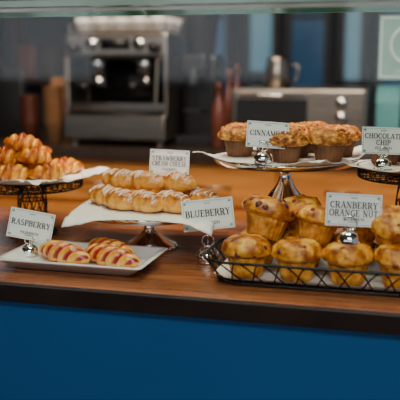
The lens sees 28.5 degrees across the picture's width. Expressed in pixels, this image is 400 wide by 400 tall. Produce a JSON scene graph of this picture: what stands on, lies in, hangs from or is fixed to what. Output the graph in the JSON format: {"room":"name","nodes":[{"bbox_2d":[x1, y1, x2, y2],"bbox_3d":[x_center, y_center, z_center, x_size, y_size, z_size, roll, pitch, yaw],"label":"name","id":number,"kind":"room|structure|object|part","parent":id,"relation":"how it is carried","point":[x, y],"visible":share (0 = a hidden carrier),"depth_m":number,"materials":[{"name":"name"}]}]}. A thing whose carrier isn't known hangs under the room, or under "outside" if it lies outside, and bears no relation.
{"room":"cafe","nodes":[
{"label":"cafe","id":0,"kind":"room"},
{"bbox_2d":[2,0,399,130],"bbox_3d":[0.341,-1.009,5.038,6.400,2.800,0.100,3,10,15],"label":"wall","id":1,"kind":"structure","parent":0,"point":[37,31],"depth_m":5.19,"materials":[{"name":"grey paint"}]},
{"bbox_2d":[0,0,4,68],"bbox_3d":[-1.486,-1.179,5.421,0.260,1.440,0.050,3,10,15],"label":"frame","id":2,"kind":"object","parent":1,"relation":"attached to","point":[1,19],"visible":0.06,"depth_m":5.40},
{"bbox_2d":[12,5,148,83],"bbox_3d":[-0.760,-1.034,5.176,1.100,0.550,0.200,3,10,15],"label":"wall shelf","id":3,"kind":"object","parent":1,"relation":"attached to","point":[17,23],"visible":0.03,"depth_m":5.29,"materials":[{"name":"brown wood"}]},
{"bbox_2d":[19,45,37,78],"bbox_3d":[-1.154,-0.924,5.271,0.110,0.220,0.070,3,10,15],"label":"coffee bag","id":4,"kind":"object","parent":3,"relation":"on","point":[27,55],"visible":0.81,"depth_m":5.25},
{"bbox_2d":[41,45,58,78],"bbox_3d":[-1.000,-0.917,5.230,0.110,0.220,0.070,3,10,15],"label":"coffee bag","id":5,"kind":"object","parent":3,"relation":"on","point":[49,54],"visible":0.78,"depth_m":5.21,"materials":[{"name":"grey"}]},
{"bbox_2d":[63,45,65,76],"bbox_3d":[-0.845,-0.910,5.189,0.110,0.220,0.070,3,10,15],"label":"coffee bag","id":6,"kind":"object","parent":3,"relation":"on","point":[64,46],"visible":0.22,"depth_m":5.18,"materials":[{"name":"grey"}]},
{"bbox_2d":[183,3,232,88],"bbox_3d":[0.050,-1.215,4.996,0.320,1.220,0.050,3,10,15],"label":"frame","id":7,"kind":"object","parent":1,"relation":"attached to","point":[228,18],"visible":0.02,"depth_m":4.98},
{"bbox_2d":[214,14,224,94],"bbox_3d":[0.050,-1.215,4.996,0.280,1.180,0.008,3,10,15],"label":"pane","id":8,"kind":"object","parent":1,"relation":"attached to","point":[220,39],"visible":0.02,"depth_m":5.01,"materials":[{"name":"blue glass"}]},
{"bbox_2d":[250,3,272,70],"bbox_3d":[0.388,-1.288,4.891,0.180,1.000,0.008,3,10,15],"label":"pane","id":9,"kind":"object","parent":1,"relation":"attached to","point":[261,24],"visible":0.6,"depth_m":4.94,"materials":[{"name":"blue glass"}]},
{"bbox_2d":[244,3,279,77],"bbox_3d":[0.388,-1.288,4.891,0.220,1.040,0.050,3,10,15],"label":"frame","id":10,"kind":"object","parent":1,"relation":"attached to","point":[247,17],"visible":0.53,"depth_m":4.93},
{"bbox_2d":[291,2,324,85],"bbox_3d":[0.668,-1.186,4.833,0.240,1.180,0.008,3,10,15],"label":"pane","id":11,"kind":"object","parent":1,"relation":"attached to","point":[307,34],"visible":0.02,"depth_m":4.88,"materials":[{"name":"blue glass"}]},
{"bbox_2d":[285,2,331,85],"bbox_3d":[0.668,-1.186,4.833,0.280,1.220,0.050,3,10,15],"label":"frame","id":12,"kind":"object","parent":1,"relation":"attached to","point":[327,17],"visible":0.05,"depth_m":4.84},
{"bbox_2d":[344,1,360,79],"bbox_3d":[0.934,-1.238,4.752,0.130,1.050,0.008,3,10,15],"label":"pane","id":13,"kind":"object","parent":1,"relation":"attached to","point":[353,19],"visible":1,"depth_m":4.80,"materials":[{"name":"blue glass"}]},
{"bbox_2d":[337,1,368,85],"bbox_3d":[0.934,-1.238,4.752,0.170,1.090,0.050,3,10,15],"label":"frame","id":14,"kind":"object","parent":1,"relation":"attached to","point":[364,15],"visible":0.77,"depth_m":4.79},
{"bbox_2d":[375,12,399,107],"bbox_3d":[1.335,-1.155,4.657,0.540,1.220,0.050,3,10,15],"label":"frame","id":15,"kind":"object","parent":1,"relation":"attached to","point":[378,82],"visible":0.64,"depth_m":4.75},
{"bbox_2d":[382,0,399,85],"bbox_3d":[1.335,-1.155,4.657,0.500,1.180,0.008,3,10,15],"label":"pane","id":16,"kind":"object","parent":1,"relation":"attached to","point":[385,82],"visible":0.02,"depth_m":4.78,"materials":[{"name":"clear glass"}]},
{"bbox_3d":[-0.604,1.035,1.820,6.400,0.100,8.000,3,10,15],"label":"floor","id":17,"kind":"structure","parent":0,"visible":0},
{"bbox_2d":[0,208,399,399],"bbox_3d":[0.060,0.550,1.697,1.800,0.899,0.647,3,10,15],"label":"countertop","id":18,"kind":"structure","parent":17,"relation":"on","point":[169,329],"depth_m":1.35,"materials":[{"name":"brown wood"}]},
{"bbox_2d":[0,172,82,234],"bbox_3d":[-0.379,0.011,1.782,0.234,0.130,0.234,3,10,15],"label":"cake stand","id":19,"kind":"object","parent":18,"relation":"on","point":[21,190],"visible":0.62,"depth_m":1.73,"materials":[{"name":"black metal"}]},
{"bbox_2d":[0,167,110,185],"bbox_3d":[-0.379,-0.062,1.769,0.270,0.023,0.271,6,12,30],"label":"sheet","id":20,"kind":"object","parent":19,"relation":"on","point":[69,177],"visible":0.48,"depth_m":1.74,"materials":[{"name":"white paper"}]},
{"bbox_2d":[0,163,30,180],"bbox_3d":[-0.408,-0.062,1.708,0.087,0.039,0.060,-1,10,-5],"label":"pastry","id":21,"kind":"object","parent":20,"relation":"on","point":[10,171],"visible":0.82,"depth_m":1.69,"materials":[{"name":"food"}]},
{"bbox_2d":[15,162,32,168],"bbox_3d":[-0.407,-0.075,1.784,0.057,0.039,0.085,8,13,39],"label":"pastry","id":22,"kind":"object","parent":20,"relation":"on","point":[29,166],"visible":0.16,"depth_m":1.77,"materials":[{"name":"food"}]},
{"bbox_2d":[0,146,21,164],"bbox_3d":[-0.432,-0.101,1.750,0.085,0.041,0.056,-2,10,-8],"label":"pastry","id":23,"kind":"object","parent":22,"relation":"on","point":[7,155],"visible":0.67,"depth_m":1.73,"materials":[{"name":"food"}]},
{"bbox_2d":[3,133,41,150],"bbox_3d":[-0.395,-0.130,1.753,0.085,0.041,0.056,-2,10,-9],"label":"pastry","id":24,"kind":"object","parent":23,"relation":"on","point":[23,141],"visible":0.91,"depth_m":1.74,"materials":[{"name":"food"}]},
{"bbox_2d":[18,145,51,153],"bbox_3d":[-0.382,-0.111,1.798,0.085,0.040,0.058,1,10,4],"label":"pastry","id":25,"kind":"object","parent":22,"relation":"on","point":[47,149],"visible":0.18,"depth_m":1.79,"materials":[{"name":"food"}]},
{"bbox_2d":[28,162,65,179],"bbox_3d":[-0.330,-0.063,1.714,0.085,0.039,0.057,-5,11,-28],"label":"pastry","id":26,"kind":"object","parent":20,"relation":"on","point":[47,171],"visible":0.92,"depth_m":1.70,"materials":[{"name":"food"}]},
{"bbox_2d":[32,160,67,170],"bbox_3d":[-0.345,-0.074,1.779,0.086,0.038,0.059,1,10,3],"label":"pastry","id":27,"kind":"object","parent":20,"relation":"on","point":[52,161],"visible":0.27,"depth_m":1.77,"materials":[{"name":"food"}]},
{"bbox_2d":[14,146,51,163],"bbox_3d":[-0.364,-0.098,1.738,0.085,0.043,0.056,-5,11,-28],"label":"pastry","id":28,"kind":"object","parent":27,"relation":"on","point":[34,155],"visible":0.94,"depth_m":1.72,"materials":[{"name":"food"}]},
{"bbox_2d":[54,156,83,173],"bbox_3d":[-0.313,-0.082,1.823,0.085,0.038,0.059,0,10,-2],"label":"pastry","id":29,"kind":"object","parent":20,"relation":"on","point":[73,166],"visible":0.47,"depth_m":1.81,"materials":[{"name":"food"}]},
{"bbox_2d":[0,240,167,275],"bbox_3d":[-0.223,0.113,1.514,0.290,0.023,0.172,3,10,15],"label":"platter","id":30,"kind":"object","parent":18,"relation":"on","point":[146,254],"visible":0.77,"depth_m":1.47,"materials":[{"name":"ceramic"}]},
{"bbox_2d":[6,207,55,256],"bbox_3d":[-0.332,0.062,1.547,0.097,0.098,0.035,0,10,0],"label":"name sign","id":31,"kind":"object","parent":30,"relation":"on","point":[25,224],"visible":1,"depth_m":1.54,"materials":[{"name":"white paper"}]},
{"bbox_2d":[39,240,90,263],"bbox_3d":[-0.264,0.098,1.510,0.144,0.037,0.054,9,14,43],"label":"pastry","id":32,"kind":"object","parent":30,"relation":"on","point":[54,250],"visible":0.98,"depth_m":1.48,"materials":[{"name":"food"}]},
{"bbox_2d":[88,237,134,253],"bbox_3d":[-0.178,0.093,1.541,0.119,0.036,0.053,9,13,40],"label":"pastry","id":33,"kind":"object","parent":30,"relation":"on","point":[103,240],"visible":0.39,"depth_m":1.52,"materials":[{"name":"beige food"}]},
{"bbox_2d":[85,243,139,267],"bbox_3d":[-0.170,0.103,1.484,0.144,0.036,0.052,9,14,42],"label":"pastry","id":34,"kind":"object","parent":30,"relation":"on","point":[102,254],"visible":0.91,"depth_m":1.46,"materials":[{"name":"food"}]},
{"bbox_2d":[97,220,180,251],"bbox_3d":[-0.106,0.056,1.658,0.292,0.085,0.292,3,10,15],"label":"cake stand","id":35,"kind":"object","parent":18,"relation":"on","point":[149,236],"visible":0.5,"depth_m":1.63,"materials":[{"name":"silver metal"}]},
{"bbox_2d":[61,200,213,234],"bbox_3d":[-0.106,0.025,1.653,0.295,0.027,0.295,1,10,7],"label":"sheet","id":36,"kind":"object","parent":35,"relation":"on","point":[89,211],"visible":0.34,"depth_m":1.54,"materials":[{"name":"white paper"}]},
{"bbox_2d":[89,184,114,204],"bbox_3d":[-0.197,-0.013,1.660,0.104,0.043,0.058,9,14,42],"label":"pastry","id":37,"kind":"object","parent":36,"relation":"on","point":[95,193],"visible":0.47,"depth_m":1.65,"materials":[{"name":"orange food"}]},
{"bbox_2d":[101,169,134,187],"bbox_3d":[-0.168,-0.046,1.665,0.104,0.039,0.054,7,12,34],"label":"pastry","id":38,"kind":"object","parent":37,"relation":"on","point":[117,178],"visible":0.8,"depth_m":1.64,"materials":[{"name":"orange food"}]},
{"bbox_2d":[102,188,133,209],"bbox_3d":[-0.165,-0.004,1.613,0.059,0.042,0.104,-10,14,-43],"label":"pastry","id":39,"kind":"object","parent":36,"relation":"on","point":[114,198],"visible":0.94,"depth_m":1.59,"materials":[{"name":"orange food"}]},
{"bbox_2d":[132,189,163,212],"bbox_3d":[-0.113,-0.001,1.589,0.059,0.044,0.104,-9,13,-41],"label":"pastry","id":40,"kind":"object","parent":36,"relation":"on","point":[143,200],"visible":0.91,"depth_m":1.56,"materials":[{"name":"orange food"}]},
{"bbox_2d":[130,170,163,189],"bbox_3d":[-0.116,-0.042,1.637,0.104,0.039,0.054,9,14,42],"label":"pastry","id":41,"kind":"object","parent":40,"relation":"on","point":[140,179],"visible":0.88,"depth_m":1.61,"materials":[{"name":"orange food"}]},
{"bbox_2d":[151,189,181,192],"bbox_3d":[-0.059,-0.017,1.684,0.104,0.042,0.058,4,11,23],"label":"pastry","id":42,"kind":"object","parent":36,"relation":"on","point":[158,190],"visible":0.06,"depth_m":1.67,"materials":[{"name":"orange food"}]},
{"bbox_2d":[149,149,189,174],"bbox_3d":[-0.065,-0.052,1.683,0.079,0.114,0.042,4,11,22],"label":"name sign","id":43,"kind":"object","parent":36,"relation":"on","point":[161,161],"visible":0.63,"depth_m":1.68,"materials":[{"name":"white paper"}]},
{"bbox_2d":[156,190,190,212],"bbox_3d":[-0.057,0.002,1.583,0.058,0.041,0.104,-10,14,-43],"label":"pastry","id":44,"kind":"object","parent":36,"relation":"on","point":[172,200],"visible":0.66,"depth_m":1.56,"materials":[{"name":"orange food"}]},
{"bbox_2d":[182,187,219,199],"bbox_3d":[-0.001,-0.005,1.619,0.106,0.042,0.059,9,14,42],"label":"pastry","id":45,"kind":"object","parent":36,"relation":"on","point":[197,193],"visible":0.44,"depth_m":1.60,"materials":[{"name":"orange food"}]},
{"bbox_2d":[160,171,196,191],"bbox_3d":[-0.053,-0.041,1.624,0.104,0.041,0.055,9,14,42],"label":"pastry","id":46,"kind":"object","parent":45,"relation":"on","point":[175,181],"visible":0.78,"depth_m":1.60,"materials":[{"name":"orange food"}]},
{"bbox_3d":[-0.016,0.616,1.423,1.800,0.865,0.030,3,10,15],"label":"panel","id":47,"kind":"part","parent":18,"relation":"part of","materials":[{"name":"blue paint"}]},
{"bbox_2d":[181,196,234,263],"bbox_3d":[0.016,0.057,1.529,0.096,0.129,0.047,-4,11,-20],"label":"name sign","id":48,"kind":"object","parent":18,"relation":"on","point":[220,211],"visible":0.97,"depth_m":1.52,"materials":[{"name":"white paper"}]},
{"bbox_2d":[214,158,358,236],"bbox_3d":[0.177,0.005,1.647,0.300,0.190,0.300,3,10,15],"label":"cake stand","id":49,"kind":"object","parent":18,"relation":"on","point":[285,187],"visible":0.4,"depth_m":1.55,"materials":[{"name":"silver metal"}]},
{"bbox_2d":[192,145,363,165],"bbox_3d":[0.177,-0.099,1.628,0.280,0.019,0.280,6,12,32],"label":"sheet","id":50,"kind":"object","parent":49,"relation":"on","point":[310,160],"visible":0.41,"depth_m":1.57,"materials":[{"name":"white paper"}]},
{"bbox_2d":[217,123,252,156],"bbox_3d":[0.081,-0.125,1.629,0.092,0.066,0.092,-4,11,-21],"label":"muffin","id":51,"kind":"object","parent":50,"relation":"on","point":[234,136],"visible":0.7,"depth_m":1.60,"materials":[{"name":"brown food"}]},
{"bbox_2d":[256,121,270,153],"bbox_3d":[0.148,-0.135,1.688,0.093,0.065,0.091,1,10,4],"label":"muffin","id":52,"kind":"object","parent":50,"relation":"on","point":[260,148],"visible":0.02,"depth_m":1.67,"materials":[{"name":"brown food"}]},
{"bbox_2d":[246,120,288,164],"bbox_3d":[0.129,-0.111,1.506,0.083,0.082,0.036,0,10,0],"label":"name sign","id":53,"kind":"object","parent":50,"relation":"on","point":[258,134],"visible":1,"depth_m":1.50,"materials":[{"name":"white paper"}]},
{"bbox_2d":[269,128,308,162],"bbox_3d":[0.167,-0.107,1.532,0.092,0.065,0.090,7,12,33],"label":"muffin","id":54,"kind":"object","parent":50,"relation":"on","point":[293,141],"visible":0.81,"depth_m":1.51,"materials":[{"name":"brown food"}]},
{"bbox_2d":[289,122,314,157],"bbox_3d":[0.196,-0.123,1.615,0.093,0.068,0.094,-7,13,-36],"label":"muffin","id":55,"kind":"object","parent":50,"relation":"on","point":[304,128],"visible":0.26,"depth_m":1.60,"materials":[{"name":"brown food"}]},
{"bbox_2d":[299,121,328,152],"bbox_3d":[0.240,-0.137,1.700,0.092,0.066,0.092,-9,14,-42],"label":"muffin","id":56,"kind":"object","parent":50,"relation":"on","point":[314,124],"visible":0.24,"depth_m":1.68,"materials":[{"name":"brown food"}]},
{"bbox_2d":[308,128,352,161],"bbox_3d":[0.254,-0.110,1.545,0.093,0.066,0.092,-4,11,-21],"label":"muffin","id":57,"kind":"object","parent":50,"relation":"on","point":[329,144],"visible":0.96,"depth_m":1.52,"materials":[{"name":"brown food"}]},
{"bbox_2d":[323,124,361,156],"bbox_3d":[0.289,-0.123,1.625,0.092,0.065,0.092,-8,13,-39],"label":"muffin","id":58,"kind":"object","parent":50,"relation":"on","point":[355,133],"visible":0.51,"depth_m":1.60,"materials":[{"name":"brown food"}]},
{"bbox_2d":[203,237,399,296],"bbox_3d":[0.258,0.119,1.409,0.492,0.045,0.214,3,10,15],"label":"wire basket","id":59,"kind":"object","parent":18,"relation":"on","point":[373,280],"visible":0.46,"depth_m":1.35,"materials":[{"name":"black metal"}]},
{"bbox_2d":[221,233,271,278],"bbox_3d":[0.084,0.098,1.412,0.092,0.074,0.091,8,13,38],"label":"muffin","id":60,"kind":"object","parent":59,"relation":"in","point":[246,247],"visible":0.98,"depth_m":1.38,"materials":[{"name":"orange food"}]},
{"bbox_2d":[240,228,275,263],"bbox_3d":[0.112,0.086,1.496,0.087,0.068,0.084,8,13,39],"label":"muffin","id":61,"kind":"object","parent":59,"relation":"in","point":[269,258],"visible":0.04,"depth_m":1.48,"materials":[{"name":"brown food"}]},
{"bbox_2d":[242,194,295,240],"bbox_3d":[0.127,0.034,1.454,0.099,0.087,0.097,9,14,42],"label":"muffin","id":62,"kind":"object","parent":61,"relation":"on","point":[268,217],"visible":0.96,"depth_m":1.42,"materials":[{"name":"food"}]},
{"bbox_2d":[271,236,322,281],"bbox_3d":[0.171,0.103,1.387,0.092,0.072,0.092,2,10,13],"label":"muffin","id":63,"kind":"object","parent":59,"relation":"in","point":[301,251],"visible":0.97,"depth_m":1.36,"materials":[{"name":"orange food"}]},
{"bbox_2d":[282,230,324,267],"bbox_3d":[0.196,0.090,1.474,0.088,0.068,0.087,-9,13,-40],"label":"muffin","id":64,"kind":"object","parent":59,"relation":"in","point":[292,233],"visible":0.13,"depth_m":1.46,"materials":[{"name":"brown food"}]},
{"bbox_2d":[284,194,320,230],"bbox_3d":[0.189,0.028,1.497,0.082,0.072,0.085,-3,11,-17],"label":"muffin","id":65,"kind":"object","parent":64,"relation":"on","point":[296,201],"visible":0.44,"depth_m":1.47,"materials":[{"name":"food"}]},
{"bbox_2d":[295,203,342,246],"bbox_3d":[0.217,0.045,1.426,0.086,0.079,0.088,-7,12,-33],"label":"muffin","id":66,"kind":"object","parent":64,"relation":"on","point":[311,217],"visible":0.72,"depth_m":1.40,"materials":[{"name":"food"}]},
{"bbox_2d":[321,241,373,285],"bbox_3d":[0.257,0.107,1.364,0.090,0.072,0.092,-3,10,-14],"label":"muffin","id":67,"kind":"object","parent":59,"relation":"in","point":[337,256],"visible":0.88,"depth_m":1.33,"materials":[{"name":"orange food"}]},
{"bbox_2d":[325,192,382,245],"bbox_3d":[0.263,0.033,1.350,0.099,0.092,0.043,0,10,0],"label":"name sign","id":68,"kind":"object","parent":67,"relation":"on","point":[342,209],"visible":1,"depth_m":1.35,"materials":[{"name":"white paper"}]},
{"bbox_2d":[329,233,374,249],"bbox_3d":[0.279,0.094,1.452,0.086,0.068,0.084,-6,12,-32],"label":"muffin","id":69,"kind":"object","parent":59,"relation":"in","point":[371,244],"visible":0.15,"depth_m":1.43,"materials":[{"name":"brown food"}]},
{"bbox_2d":[343,226,375,241],"bbox_3d":[0.292,0.038,1.434,0.089,0.075,0.088,-4,11,-20],"label":"muffin","id":70,"kind":"object","parent":69,"relation":"on","point":[367,235],"visible":0.03,"depth_m":1.41,"materials":[{"name":"brown food"}]},
{"bbox_2d":[374,244,399,288],"bbox_3d":[0.342,0.111,1.342,0.094,0.072,0.088,3,10,15],"label":"muffin","id":71,"kind":"object","parent":59,"relation":"in","point":[387,256],"visible":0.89,"depth_m":1.32,"materials":[{"name":"orange food"}]},
{"bbox_2d":[369,205,399,246],"bbox_3d":[0.335,0.053,1.361,0.088,0.082,0.086,-1,10,-7],"label":"muffin","id":72,"kind":"object","parent":71,"relation":"on","point":[385,227],"visible":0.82,"depth_m":1.34,"materials":[{"name":"food"}]},
{"bbox_2d":[357,160,399,205],"bbox_3d":[0.413,0.026,1.530,0.220,0.188,0.220,3,10,15],"label":"cake stand","id":73,"kind":"object","parent":18,"relation":"on","point":[388,176],"visible":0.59,"depth_m":1.48,"materials":[{"name":"black metal"}]},
{"bbox_2d":[340,160,399,172],"bbox_3d":[0.413,-0.071,1.513,0.226,0.012,0.225,-7,12,-34],"label":"sheet","id":74,"kind":"object","parent":73,"relation":"on","point":[368,164],"visible":0.59,"depth_m":1.52,"materials":[{"name":"white paper"}]},
{"bbox_2d":[361,126,399,169],"bbox_3d":[0.340,-0.096,1.459,0.082,0.079,0.036,0,10,0],"label":"name sign","id":75,"kind":"object","parent":74,"relation":"on","point":[375,140],"visible":1,"depth_m":1.46,"materials":[{"name":"white paper"}]},
{"bbox_2d":[370,154,398,164],"bbox_3d":[0.361,-0.103,1.542,0.076,0.062,0.075,7,12,34],"label":"muffin","id":76,"kind":"object","parent":74,"relation":"on","point":[394,158],"visible":0.02,"depth_m":1.53,"materials":[{"name":"brown food"}]},
{"bbox_3d":[-0.020,-0.075,1.284,1.800,0.474,0.005,3,10,15],"label":"glass panel","id":77,"kind":"object","parent":18,"relation":"on","visible":0},
{"bbox_2d":[377,15,399,79],"bbox_3d":[0.311,-0.225,1.162,0.092,0.094,0.003,3,10,15],"label":"card","id":78,"kind":"object","parent":77,"relation":"attached to","point":[389,28],"visible":1,"depth_m":1.17,"materials":[{"name":"green paper"}]},
{"bbox_2d":[0,131,399,220],"bbox_3d":[-0.100,0.224,3.387,3.900,0.950,0.645,3,10,15],"label":"countertop","id":79,"kind":"structure","parent":17,"relation":"on","point":[239,184],"depth_m":3.00,"materials":[{"name":"wood"}]},
{"bbox_2d":[0,69,25,136],"bbox_3d":[-0.843,-0.435,3.517,0.130,0.300,0.070,3,10,15],"label":"coffee bag","id":80,"kind":"object","parent":79,"relation":"on","point":[12,81],"visible":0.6,"depth_m":3.49,"materials":[{"name":"black plastic"}]},
{"bbox_2d":[18,95,39,138],"bbox_3d":[-0.716,-0.343,3.309,0.088,0.192,0.088,3,10,15],"label":"paper cups","id":81,"kind":"object","parent":79,"relation":"on","point":[29,105],"visible":0.93,"depth_m":3.28,"materials":[{"name":"red paper"}]},
{"bbox_2d":[42,86,63,142],"bbox_3d":[-0.605,-0.354,3.256,0.088,0.232,0.088,3,10,15],"label":"paper cups","id":82,"kind":"object","parent":79,"relation":"on","point":[53,96],"visible":0.97,"depth_m":3.22,"materials":[{"name":"orange paper"}]},
{"bbox_2d":[50,77,65,134],"bbox_3d":[-0.621,-0.432,3.615,0.130,0.260,0.070,3,10,15],"label":"paper cups","id":83,"kind":"object","parent":79,"relation":"on","point":[54,81],"visible":0.26,"depth_m":3.59,"materials":[{"name":"paper"}]},
{"bbox_2d":[63,5,186,146],"bbox_3d":[-0.297,-0.520,3.236,0.430,0.567,0.482,3,10,15],"label":"espresso machine","id":84,"kind":"object","parent":79,"relation":"on","point":[124,78],"visible":0.88,"depth_m":3.13,"materials":[{"name":"metal"}]},
{"bbox_2d":[175,4,223,145],"bbox_3d":[0.002,-0.531,3.202,0.150,0.600,0.270,3,10,15],"label":"coffee grinder","id":85,"kind":"object","parent":79,"relation":"on","point":[200,65],"visible":0.87,"depth_m":3.15,"materials":[{"name":"black plastic"}]},
{"bbox_2d":[211,70,225,147],"bbox_3d":[0.073,-0.354,3.061,0.056,0.300,0.056,3,10,15],"label":"syrup bottle","id":86,"kind":"object","parent":79,"relation":"on","point":[218,114],"visible":0.96,"depth_m":3.05,"materials":[{"name":"red glass"}]},
{"bbox_2d":[223,57,232,124],"bbox_3d":[0.118,-0.407,3.218,0.056,0.350,0.056,3,10,15],"label":"syrup bottle","id":87,"kind":"object","parent":79,"relation":"on","point":[227,94],"visible":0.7,"depth_m":3.20,"materials":[{"name":"red glass"}]},
{"bbox_2d":[232,52,240,87],"bbox_3d":[0.157,-0.441,3.349,0.056,0.370,0.056,3,10,15],"label":"syrup bottle","id":88,"kind":"object","parent":79,"relation":"on","point":[236,84],"visible":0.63,"depth_m":3.32,"materials":[{"name":"red glass"}]},
{"bbox_2d":[231,85,371,146],"bbox_3d":[0.413,-0.338,3.173,0.520,0.230,0.397,3,10,15],"label":"microwave oven","id":89,"kind":"object","parent":79,"relation":"on","point":[342,105],"visible":0.55,"depth_m":3.01,"materials":[{"name":"metal"}]},
{"bbox_3d":[0.274,-0.325,3.041,0.280,0.130,0.006,3,10,15],"label":"door glass","id":90,"kind":"part","parent":89,"relation":"part of","materials":[{"name":"black glass"}]},
{"bbox_2d":[263,57,299,86],"bbox_3d":[0.317,-0.514,3.160,0.110,0.120,0.130,-8,13,-39],"label":"milk pitcher","id":91,"kind":"object","parent":89,"relation":"on","point":[277,70],"visible":0.99,"depth_m":3.13,"materials":[{"name":"metal"}]},
{"bbox_2d":[375,86,399,127],"bbox_3d":[0.741,-0.330,3.104,0.090,0.238,0.090,3,10,15],"label":"milk carton","id":92,"kind":"object","parent":79,"relation":"on","point":[388,97],"visible":0.58,"depth_m":3.06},
{"bbox_3d":[-0.802,-0.159,1.757,0.018,0.474,0.018,3,10,15],"label":"post","id":93,"kind":"object","parent":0,"visible":0},
{"bbox_2d":[0,0,399,17],"bbox_3d":[0.015,-0.334,1.372,1.800,0.018,0.289,3,10,15],"label":"glass shelf","id":94,"kind":"object","parent":93,"relation":"on","point":[60,8],"visible":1,"depth_m":1.30,"materials":[{"name":"glass"}]},
{"bbox_3d":[-0.018,-0.307,1.252,1.800,0.006,0.008,3,10,15],"label":"rail","id":95,"kind":"part","parent":94,"relation":"part of","materials":[{"name":"metal"}]}
]}

